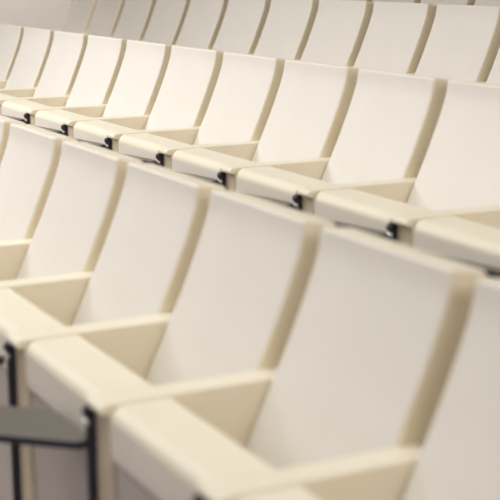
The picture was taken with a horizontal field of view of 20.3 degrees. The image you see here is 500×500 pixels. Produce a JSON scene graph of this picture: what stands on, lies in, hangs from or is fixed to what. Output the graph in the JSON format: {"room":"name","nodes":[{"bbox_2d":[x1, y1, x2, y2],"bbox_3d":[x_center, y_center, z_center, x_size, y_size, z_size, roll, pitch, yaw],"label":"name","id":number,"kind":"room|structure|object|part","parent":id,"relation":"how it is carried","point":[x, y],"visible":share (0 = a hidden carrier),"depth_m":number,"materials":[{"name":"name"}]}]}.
{"room":"lecture hall","nodes":[
{"label":"lecture hall","id":0,"kind":"room"},
{"bbox_2d":[0,0,71,30],"bbox_3d":[-3.928,-3.282,11.303,11.600,5.520,0.200,-6,13,-26],"label":"wall","id":1,"kind":"structure","parent":0,"point":[41,14],"depth_m":12.46,"materials":[{"name":"grey paint"}]},
{"bbox_3d":[-0.641,0.278,5.147,11.400,0.996,14.800,-6,13,-26],"label":"floor","id":2,"kind":"structure","parent":0,"visible":0},
{"bbox_2d":[0,115,24,164],"bbox_3d":[-1.204,-0.007,5.169,0.682,0.956,0.556,-6,13,-26],"label":"chair","id":3,"kind":"object","parent":2,"relation":"on","point":[5,122],"visible":0.38,"depth_m":5.02,"materials":[{"name":"beige plastic"}]},
{"bbox_2d":[0,24,30,88],"bbox_3d":[-1.720,-0.906,8.656,0.682,0.956,0.556,-6,13,-26],"label":"chair","id":4,"kind":"object","parent":2,"relation":"on","point":[11,36],"visible":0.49,"depth_m":8.57,"materials":[{"name":"white plastic"}]},
{"bbox_3d":[-1.638,-0.703,8.472,0.450,0.633,0.089,-6,13,-26],"label":"armrest","id":5,"kind":"part","parent":4,"relation":"part of","materials":[{"name":"beige plastic"}]},
{"bbox_2d":[0,27,54,97],"bbox_3d":[-1.469,-0.806,8.165,0.682,0.956,0.556,-6,13,-26],"label":"chair","id":6,"kind":"object","parent":2,"relation":"on","point":[32,56],"visible":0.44,"depth_m":8.14,"materials":[{"name":"white plastic"}]},
{"bbox_3d":[-1.388,-0.604,7.981,0.450,0.633,0.089,-6,13,-26],"label":"armrest","id":7,"kind":"part","parent":6,"relation":"part of","materials":[{"name":"beige plastic"}]},
{"bbox_2d":[0,123,77,280],"bbox_3d":[-0.953,0.093,4.678,0.682,0.956,0.556,-6,13,-26],"label":"chair","id":8,"kind":"object","parent":2,"relation":"on","point":[30,161],"visible":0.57,"depth_m":4.62,"materials":[{"name":"white plastic"}]},
{"bbox_3d":[-0.872,0.295,4.494,0.450,0.633,0.089,-6,13,-26],"label":"armrest","id":9,"kind":"part","parent":8,"relation":"part of","materials":[{"name":"beige plastic"}]},
{"bbox_2d":[0,31,87,114],"bbox_3d":[-1.219,-0.706,7.675,0.682,0.956,0.556,-6,13,-26],"label":"chair","id":10,"kind":"object","parent":2,"relation":"on","point":[67,51],"visible":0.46,"depth_m":7.64,"materials":[{"name":"white plastic"}]},
{"bbox_3d":[-1.374,-0.581,7.665,0.158,0.542,0.475,-6,13,-26],"label":"seat","id":11,"kind":"part","parent":10,"relation":"part of","materials":[{"name":"beige plastic"}]},
{"bbox_3d":[-1.137,-0.504,7.491,0.450,0.633,0.089,-6,13,-26],"label":"armrest","id":12,"kind":"part","parent":10,"relation":"part of","materials":[{"name":"beige plastic"}]},
{"bbox_3d":[-1.082,-0.873,7.750,0.338,0.662,0.487,-6,13,-26],"label":"backrest","id":13,"kind":"part","parent":10,"relation":"part of","materials":[{"name":"white plastic"}]},
{"bbox_2d":[2,35,127,124],"bbox_3d":[-0.969,-0.606,7.184,0.682,0.956,0.556,-6,13,-26],"label":"chair","id":14,"kind":"object","parent":2,"relation":"on","point":[93,86],"visible":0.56,"depth_m":7.13,"materials":[{"name":"white plastic"}]},
{"bbox_3d":[-1.123,-0.481,7.174,0.158,0.542,0.475,-6,13,-26],"label":"seat","id":15,"kind":"part","parent":14,"relation":"part of","materials":[{"name":"beige plastic"}]},
{"bbox_3d":[-0.887,-0.404,7.000,0.450,0.633,0.089,-6,13,-26],"label":"armrest","id":16,"kind":"part","parent":14,"relation":"part of","materials":[{"name":"beige plastic"}]},
{"bbox_3d":[-0.832,-0.773,7.259,0.338,0.662,0.487,-6,13,-26],"label":"backrest","id":17,"kind":"part","parent":14,"relation":"part of","materials":[{"name":"white plastic"}]},
{"bbox_2d":[0,140,142,325],"bbox_3d":[-0.703,0.193,4.187,0.682,0.956,0.556,-6,13,-26],"label":"chair","id":18,"kind":"object","parent":2,"relation":"on","point":[61,258],"visible":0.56,"depth_m":4.14,"materials":[{"name":"beige plastic"}]},
{"bbox_3d":[-0.621,0.395,4.003,0.450,0.633,0.089,-6,13,-26],"label":"armrest","id":19,"kind":"part","parent":18,"relation":"part of","materials":[{"name":"beige plastic"}]},
{"bbox_3d":[-0.566,0.025,4.263,0.338,0.662,0.487,-6,13,-26],"label":"backrest","id":20,"kind":"part","parent":18,"relation":"part of","materials":[{"name":"beige plastic"}]},
{"bbox_2d":[61,0,96,33],"bbox_3d":[-1.502,-1.512,10.705,0.682,0.956,0.633,-6,13,-26],"label":"chair","id":21,"kind":"object","parent":2,"relation":"on","point":[80,13],"visible":0.15,"depth_m":10.68,"materials":[{"name":"white plastic"}]},
{"bbox_2d":[34,40,176,137],"bbox_3d":[-0.718,-0.507,6.693,0.682,0.956,0.556,-6,13,-26],"label":"chair","id":22,"kind":"object","parent":2,"relation":"on","point":[134,94],"visible":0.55,"depth_m":6.65,"materials":[{"name":"white plastic"}]},
{"bbox_3d":[-0.873,-0.382,6.683,0.158,0.542,0.475,-6,13,-26],"label":"seat","id":23,"kind":"part","parent":22,"relation":"part of","materials":[{"name":"beige plastic"}]},
{"bbox_3d":[-0.852,-0.562,6.390,0.027,0.027,0.022,-6,13,-26],"label":"knob","id":24,"kind":"part","parent":22,"relation":"part of","materials":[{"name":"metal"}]},
{"bbox_3d":[-0.636,-0.304,6.509,0.450,0.633,0.089,-6,13,-26],"label":"armrest","id":25,"kind":"part","parent":22,"relation":"part of","materials":[{"name":"beige plastic"}]},
{"bbox_3d":[-0.581,-0.674,6.769,0.338,0.662,0.487,-6,13,-26],"label":"backrest","id":26,"kind":"part","parent":22,"relation":"part of","materials":[{"name":"white plastic"}]},
{"bbox_2d":[86,0,124,36],"bbox_3d":[-1.234,-1.405,10.180,0.682,0.956,0.556,-6,13,-26],"label":"chair","id":27,"kind":"object","parent":2,"relation":"on","point":[104,21],"visible":0.19,"depth_m":10.19,"materials":[{"name":"white plastic"}]},
{"bbox_2d":[0,162,225,499],"bbox_3d":[-0.570,0.305,3.639,0.945,0.956,0.556,-6,13,-26],"label":"chair","id":28,"kind":"object","parent":2,"relation":"on","point":[128,303],"visible":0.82,"depth_m":3.59,"materials":[{"name":"beige plastic"}]},
{"bbox_3d":[-0.586,0.237,3.393,0.027,0.027,0.022,-6,13,-26],"label":"knob","id":29,"kind":"part","parent":28,"relation":"part of","materials":[{"name":"metal"}]},
{"bbox_3d":[-0.581,0.522,3.454,0.020,0.608,0.016,-6,13,-26],"label":"post","id":30,"kind":"part","parent":28,"relation":"part of","materials":[{"name":"metal"}]},
{"bbox_3d":[-0.607,0.417,3.686,0.158,0.542,0.475,-6,13,-26],"label":"seat","id":31,"kind":"part","parent":28,"relation":"part of","materials":[{"name":"beige plastic"}]},
{"bbox_3d":[-0.371,0.495,3.512,0.450,0.633,0.089,-6,13,-26],"label":"armrest","id":32,"kind":"part","parent":28,"relation":"part of","materials":[{"name":"beige plastic"}]},
{"bbox_3d":[-0.315,0.125,3.772,0.338,0.662,0.487,-6,13,-26],"label":"backrest","id":33,"kind":"part","parent":28,"relation":"part of","materials":[{"name":"beige plastic"}]},
{"bbox_2d":[112,0,155,40],"bbox_3d":[-0.984,-1.306,9.690,0.682,0.956,0.556,-6,13,-26],"label":"chair","id":34,"kind":"object","parent":2,"relation":"on","point":[135,17],"visible":0.15,"depth_m":9.70,"materials":[{"name":"beige plastic"}]},
{"bbox_2d":[73,45,224,152],"bbox_3d":[-0.468,-0.407,6.202,0.682,0.956,0.556,-6,13,-26],"label":"chair","id":35,"kind":"object","parent":2,"relation":"on","point":[178,112],"visible":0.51,"depth_m":6.16,"materials":[{"name":"beige plastic"}]},
{"bbox_3d":[-0.623,-0.282,6.192,0.158,0.542,0.475,-6,13,-26],"label":"seat","id":36,"kind":"part","parent":35,"relation":"part of","materials":[{"name":"beige plastic"}]},
{"bbox_3d":[-0.602,-0.463,5.899,0.027,0.027,0.022,-6,13,-26],"label":"knob","id":37,"kind":"part","parent":35,"relation":"part of","materials":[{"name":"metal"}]},
{"bbox_3d":[-0.386,-0.204,6.018,0.450,0.633,0.089,-6,13,-26],"label":"armrest","id":38,"kind":"part","parent":35,"relation":"part of","materials":[{"name":"beige plastic"}]},
{"bbox_3d":[-0.331,-0.574,6.278,0.338,0.662,0.487,-6,13,-26],"label":"backrest","id":39,"kind":"part","parent":35,"relation":"part of","materials":[{"name":"white plastic"}]},
{"bbox_2d":[142,0,189,44],"bbox_3d":[-0.733,-1.206,9.199,0.682,0.956,0.556,-6,13,-26],"label":"chair","id":40,"kind":"object","parent":2,"relation":"on","point":[167,19],"visible":0.15,"depth_m":9.20,"materials":[{"name":"white plastic"}]},
{"bbox_2d":[0,190,334,499],"bbox_3d":[-0.329,0.406,3.144,0.966,0.956,0.556,-6,13,-26],"label":"chair","id":41,"kind":"object","parent":2,"relation":"on","point":[221,349],"visible":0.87,"depth_m":3.12,"materials":[{"name":"beige plastic"}]},
{"bbox_3d":[-0.336,0.336,2.902,0.027,0.027,0.022,-6,13,-26],"label":"knob","id":42,"kind":"part","parent":41,"relation":"part of","materials":[{"name":"metal"}]},
{"bbox_3d":[-0.357,0.517,3.195,0.158,0.542,0.475,-6,13,-26],"label":"seat","id":43,"kind":"part","parent":41,"relation":"part of","materials":[{"name":"beige plastic"}]},
{"bbox_3d":[-0.330,0.621,2.963,0.020,0.608,0.016,-6,13,-26],"label":"post","id":44,"kind":"part","parent":41,"relation":"part of","materials":[{"name":"metal"}]},
{"bbox_3d":[-0.120,0.594,3.022,0.450,0.633,0.089,-6,13,-26],"label":"armrest","id":45,"kind":"part","parent":41,"relation":"part of","materials":[{"name":"beige plastic"}]},
{"bbox_3d":[-0.065,0.225,3.281,0.338,0.662,0.487,-6,13,-26],"label":"backrest","id":46,"kind":"part","parent":41,"relation":"part of","materials":[{"name":"white plastic"}]},
{"bbox_2d":[175,0,227,49],"bbox_3d":[-0.483,-1.106,8.708,0.682,0.956,0.556,-6,13,-26],"label":"chair","id":47,"kind":"object","parent":2,"relation":"on","point":[202,23],"visible":0.14,"depth_m":8.71,"materials":[{"name":"beige plastic"}]},
{"bbox_2d":[118,52,285,169],"bbox_3d":[-0.217,-0.307,5.711,0.682,0.956,0.556,-6,13,-26],"label":"chair","id":48,"kind":"object","parent":2,"relation":"on","point":[242,100],"visible":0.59,"depth_m":5.67,"materials":[{"name":"white plastic"}]},
{"bbox_3d":[-0.372,-0.182,5.701,0.158,0.542,0.475,-6,13,-26],"label":"seat","id":49,"kind":"part","parent":48,"relation":"part of","materials":[{"name":"beige plastic"}]},
{"bbox_3d":[-0.351,-0.363,5.408,0.027,0.027,0.022,-6,13,-26],"label":"knob","id":50,"kind":"part","parent":48,"relation":"part of","materials":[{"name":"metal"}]},
{"bbox_3d":[-0.136,-0.105,5.527,0.450,0.633,0.089,-6,13,-26],"label":"armrest","id":51,"kind":"part","parent":48,"relation":"part of","materials":[{"name":"beige plastic"}]},
{"bbox_3d":[-0.080,-0.474,5.787,0.338,0.662,0.487,-6,13,-26],"label":"backrest","id":52,"kind":"part","parent":48,"relation":"part of","materials":[{"name":"white plastic"}]},
{"bbox_2d":[212,0,270,54],"bbox_3d":[-0.232,-1.006,8.217,0.682,0.956,0.556,-6,13,-26],"label":"chair","id":53,"kind":"object","parent":2,"relation":"on","point":[243,23],"visible":0.12,"depth_m":8.22,"materials":[{"name":"white plastic"}]},
{"bbox_2d":[172,59,359,190],"bbox_3d":[0.033,-0.207,5.221,0.682,0.956,0.556,-6,13,-26],"label":"chair","id":54,"kind":"object","parent":2,"relation":"on","point":[300,135],"visible":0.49,"depth_m":5.18,"materials":[{"name":"white plastic"}]},
{"bbox_3d":[-0.122,-0.083,5.210,0.158,0.542,0.475,-6,13,-26],"label":"seat","id":55,"kind":"part","parent":54,"relation":"part of","materials":[{"name":"beige plastic"}]},
{"bbox_3d":[-0.101,-0.263,4.917,0.027,0.027,0.022,-6,13,-26],"label":"knob","id":56,"kind":"part","parent":54,"relation":"part of","materials":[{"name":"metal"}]},
{"bbox_3d":[-0.095,0.022,4.978,0.020,0.608,0.016,-6,13,-26],"label":"post","id":57,"kind":"part","parent":54,"relation":"part of","materials":[{"name":"metal"}]},
{"bbox_3d":[0.115,-0.005,5.037,0.450,0.633,0.089,-6,13,-26],"label":"armrest","id":58,"kind":"part","parent":54,"relation":"part of","materials":[{"name":"beige plastic"}]},
{"bbox_3d":[0.170,-0.374,5.296,0.338,0.662,0.487,-6,13,-26],"label":"backrest","id":59,"kind":"part","parent":54,"relation":"part of","materials":[{"name":"white plastic"}]},
{"bbox_2d":[253,0,318,60],"bbox_3d":[0.018,-0.906,7.726,0.682,0.956,0.556,-6,13,-26],"label":"chair","id":60,"kind":"object","parent":2,"relation":"on","point":[285,34],"visible":0.1,"depth_m":7.73,"materials":[{"name":"white plastic"}]},
{"bbox_2d":[110,226,485,499],"bbox_3d":[-0.069,0.505,2.657,0.945,0.956,0.556,-6,13,-26],"label":"chair","id":61,"kind":"object","parent":2,"relation":"on","point":[348,411],"visible":0.88,"depth_m":2.68,"materials":[{"name":"white plastic"}]},
{"bbox_3d":[-0.106,0.617,2.705,0.158,0.542,0.475,-6,13,-26],"label":"seat","id":62,"kind":"part","parent":61,"relation":"part of","materials":[{"name":"beige plastic"}]},
{"bbox_3d":[-0.085,0.436,2.412,0.027,0.027,0.022,-6,13,-26],"label":"knob","id":63,"kind":"part","parent":61,"relation":"part of","materials":[{"name":"metal"}]},
{"bbox_3d":[0.130,0.694,2.531,0.450,0.633,0.089,-6,13,-26],"label":"armrest","id":64,"kind":"part","parent":61,"relation":"part of","materials":[{"name":"beige plastic"}]},
{"bbox_3d":[0.185,0.325,2.790,0.338,0.662,0.487,-6,13,-26],"label":"backrest","id":65,"kind":"part","parent":61,"relation":"part of","materials":[{"name":"beige plastic"}]},
{"bbox_2d":[300,0,373,66],"bbox_3d":[0.269,-0.807,7.235,0.682,0.956,0.556,-6,13,-26],"label":"chair","id":66,"kind":"object","parent":2,"relation":"on","point":[339,29],"visible":0.16,"depth_m":7.24,"materials":[{"name":"white plastic"}]},
{"bbox_2d":[236,68,449,215],"bbox_3d":[0.284,-0.108,4.730,0.682,0.956,0.556,-6,13,-26],"label":"chair","id":67,"kind":"object","parent":2,"relation":"on","point":[381,147],"visible":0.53,"depth_m":4.69,"materials":[{"name":"white plastic"}]},
{"bbox_3d":[0.129,0.017,4.720,0.158,0.542,0.475,-6,13,-26],"label":"seat","id":68,"kind":"part","parent":67,"relation":"part of","materials":[{"name":"beige plastic"}]},
{"bbox_3d":[0.150,-0.163,4.427,0.027,0.027,0.022,-6,13,-26],"label":"knob","id":69,"kind":"part","parent":67,"relation":"part of","materials":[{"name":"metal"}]},
{"bbox_3d":[0.155,0.122,4.487,0.020,0.608,0.016,-6,13,-26],"label":"post","id":70,"kind":"part","parent":67,"relation":"part of","materials":[{"name":"metal"}]},
{"bbox_3d":[0.365,0.095,4.546,0.450,0.633,0.089,-6,13,-26],"label":"armrest","id":71,"kind":"part","parent":67,"relation":"part of","materials":[{"name":"beige plastic"}]},
{"bbox_3d":[0.421,-0.275,4.805,0.338,0.662,0.487,-6,13,-26],"label":"backrest","id":72,"kind":"part","parent":67,"relation":"part of","materials":[{"name":"white plastic"}]},
{"bbox_2d":[240,278,499,499],"bbox_3d":[0.181,0.605,2.167,0.945,0.956,0.556,-6,13,-26],"label":"chair","id":73,"kind":"object","parent":2,"relation":"on","point":[459,458],"visible":1,"depth_m":2.42,"materials":[{"name":"white plastic"}]},
{"bbox_3d":[0.144,0.716,2.214,0.158,0.542,0.475,-6,13,-26],"label":"seat","id":74,"kind":"part","parent":73,"relation":"part of","materials":[{"name":"beige plastic"}]},
{"bbox_3d":[0.436,0.424,2.300,0.338,0.662,0.487,-6,13,-26],"label":"backrest","id":75,"kind":"part","parent":73,"relation":"part of","materials":[{"name":"beige plastic"}]},
{"bbox_2d":[353,1,436,74],"bbox_3d":[0.519,-0.707,6.745,0.682,0.956,0.556,-6,13,-26],"label":"chair","id":76,"kind":"object","parent":2,"relation":"on","point":[397,34],"visible":0.17,"depth_m":6.75,"materials":[{"name":"white plastic"}]},
{"bbox_2d":[372,0,420,2],"bbox_3d":[0.754,-1.306,8.759,0.682,0.956,0.556,-6,13,-26],"label":"chair","id":77,"kind":"object","parent":2,"relation":"on","point":[405,1],"visible":0.02,"depth_m":8.72,"materials":[{"name":"white plastic"}]},
{"bbox_2d":[315,79,499,246],"bbox_3d":[0.534,-0.008,4.239,0.682,0.956,0.556,-6,13,-26],"label":"chair","id":78,"kind":"object","parent":2,"relation":"on","point":[458,176],"visible":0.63,"depth_m":4.28,"materials":[{"name":"white plastic"}]},
{"bbox_3d":[0.379,0.117,4.229,0.158,0.542,0.475,-6,13,-26],"label":"seat","id":79,"kind":"part","parent":78,"relation":"part of","materials":[{"name":"beige plastic"}]},
{"bbox_3d":[0.400,-0.064,3.936,0.027,0.027,0.022,-6,13,-26],"label":"knob","id":80,"kind":"part","parent":78,"relation":"part of","materials":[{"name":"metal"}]},
{"bbox_3d":[0.406,0.222,3.996,0.020,0.608,0.016,-6,13,-26],"label":"post","id":81,"kind":"part","parent":78,"relation":"part of","materials":[{"name":"metal"}]},
{"bbox_3d":[0.616,0.195,4.055,0.450,0.633,0.089,-6,13,-26],"label":"armrest","id":82,"kind":"part","parent":78,"relation":"part of","materials":[{"name":"beige plastic"}]},
{"bbox_3d":[0.671,-0.175,4.314,0.338,0.662,0.487,-6,13,-26],"label":"backrest","id":83,"kind":"part","parent":78,"relation":"part of","materials":[{"name":"beige plastic"}]},
{"bbox_2d":[420,0,475,4],"bbox_3d":[1.005,-1.207,8.269,0.682,0.956,0.556,-6,13,-26],"label":"chair","id":84,"kind":"object","parent":2,"relation":"on","point":[454,2],"visible":0.02,"depth_m":8.25,"materials":[{"name":"white plastic"}]},
{"bbox_2d":[413,216,499,277],"bbox_3d":[0.785,0.092,3.748,0.682,0.956,0.556,-6,13,-26],"label":"chair","id":85,"kind":"object","parent":2,"relation":"on","point":[474,244],"visible":0.23,"depth_m":3.69,"materials":[{"name":"beige plastic"}]},
{"bbox_2d":[415,4,499,83],"bbox_3d":[0.770,-0.607,6.254,0.682,0.956,0.556,-6,13,-26],"label":"chair","id":86,"kind":"object","parent":2,"relation":"on","point":[463,43],"visible":0.18,"depth_m":6.27,"materials":[{"name":"white plastic"}]},
{"bbox_2d":[474,0,499,5],"bbox_3d":[1.256,-1.107,7.778,0.682,0.956,0.556,-6,13,-26],"label":"chair","id":87,"kind":"object","parent":2,"relation":"on","point":[477,2],"visible":0.02,"depth_m":7.93,"materials":[{"name":"white plastic"}]},
{"bbox_2d":[486,47,499,84],"bbox_3d":[1.020,-0.507,5.763,0.682,0.956,0.556,-6,13,-26],"label":"chair","id":88,"kind":"object","parent":2,"relation":"on","point":[494,76],"visible":0.04,"depth_m":6.00,"materials":[{"name":"white plastic"}]}
]}

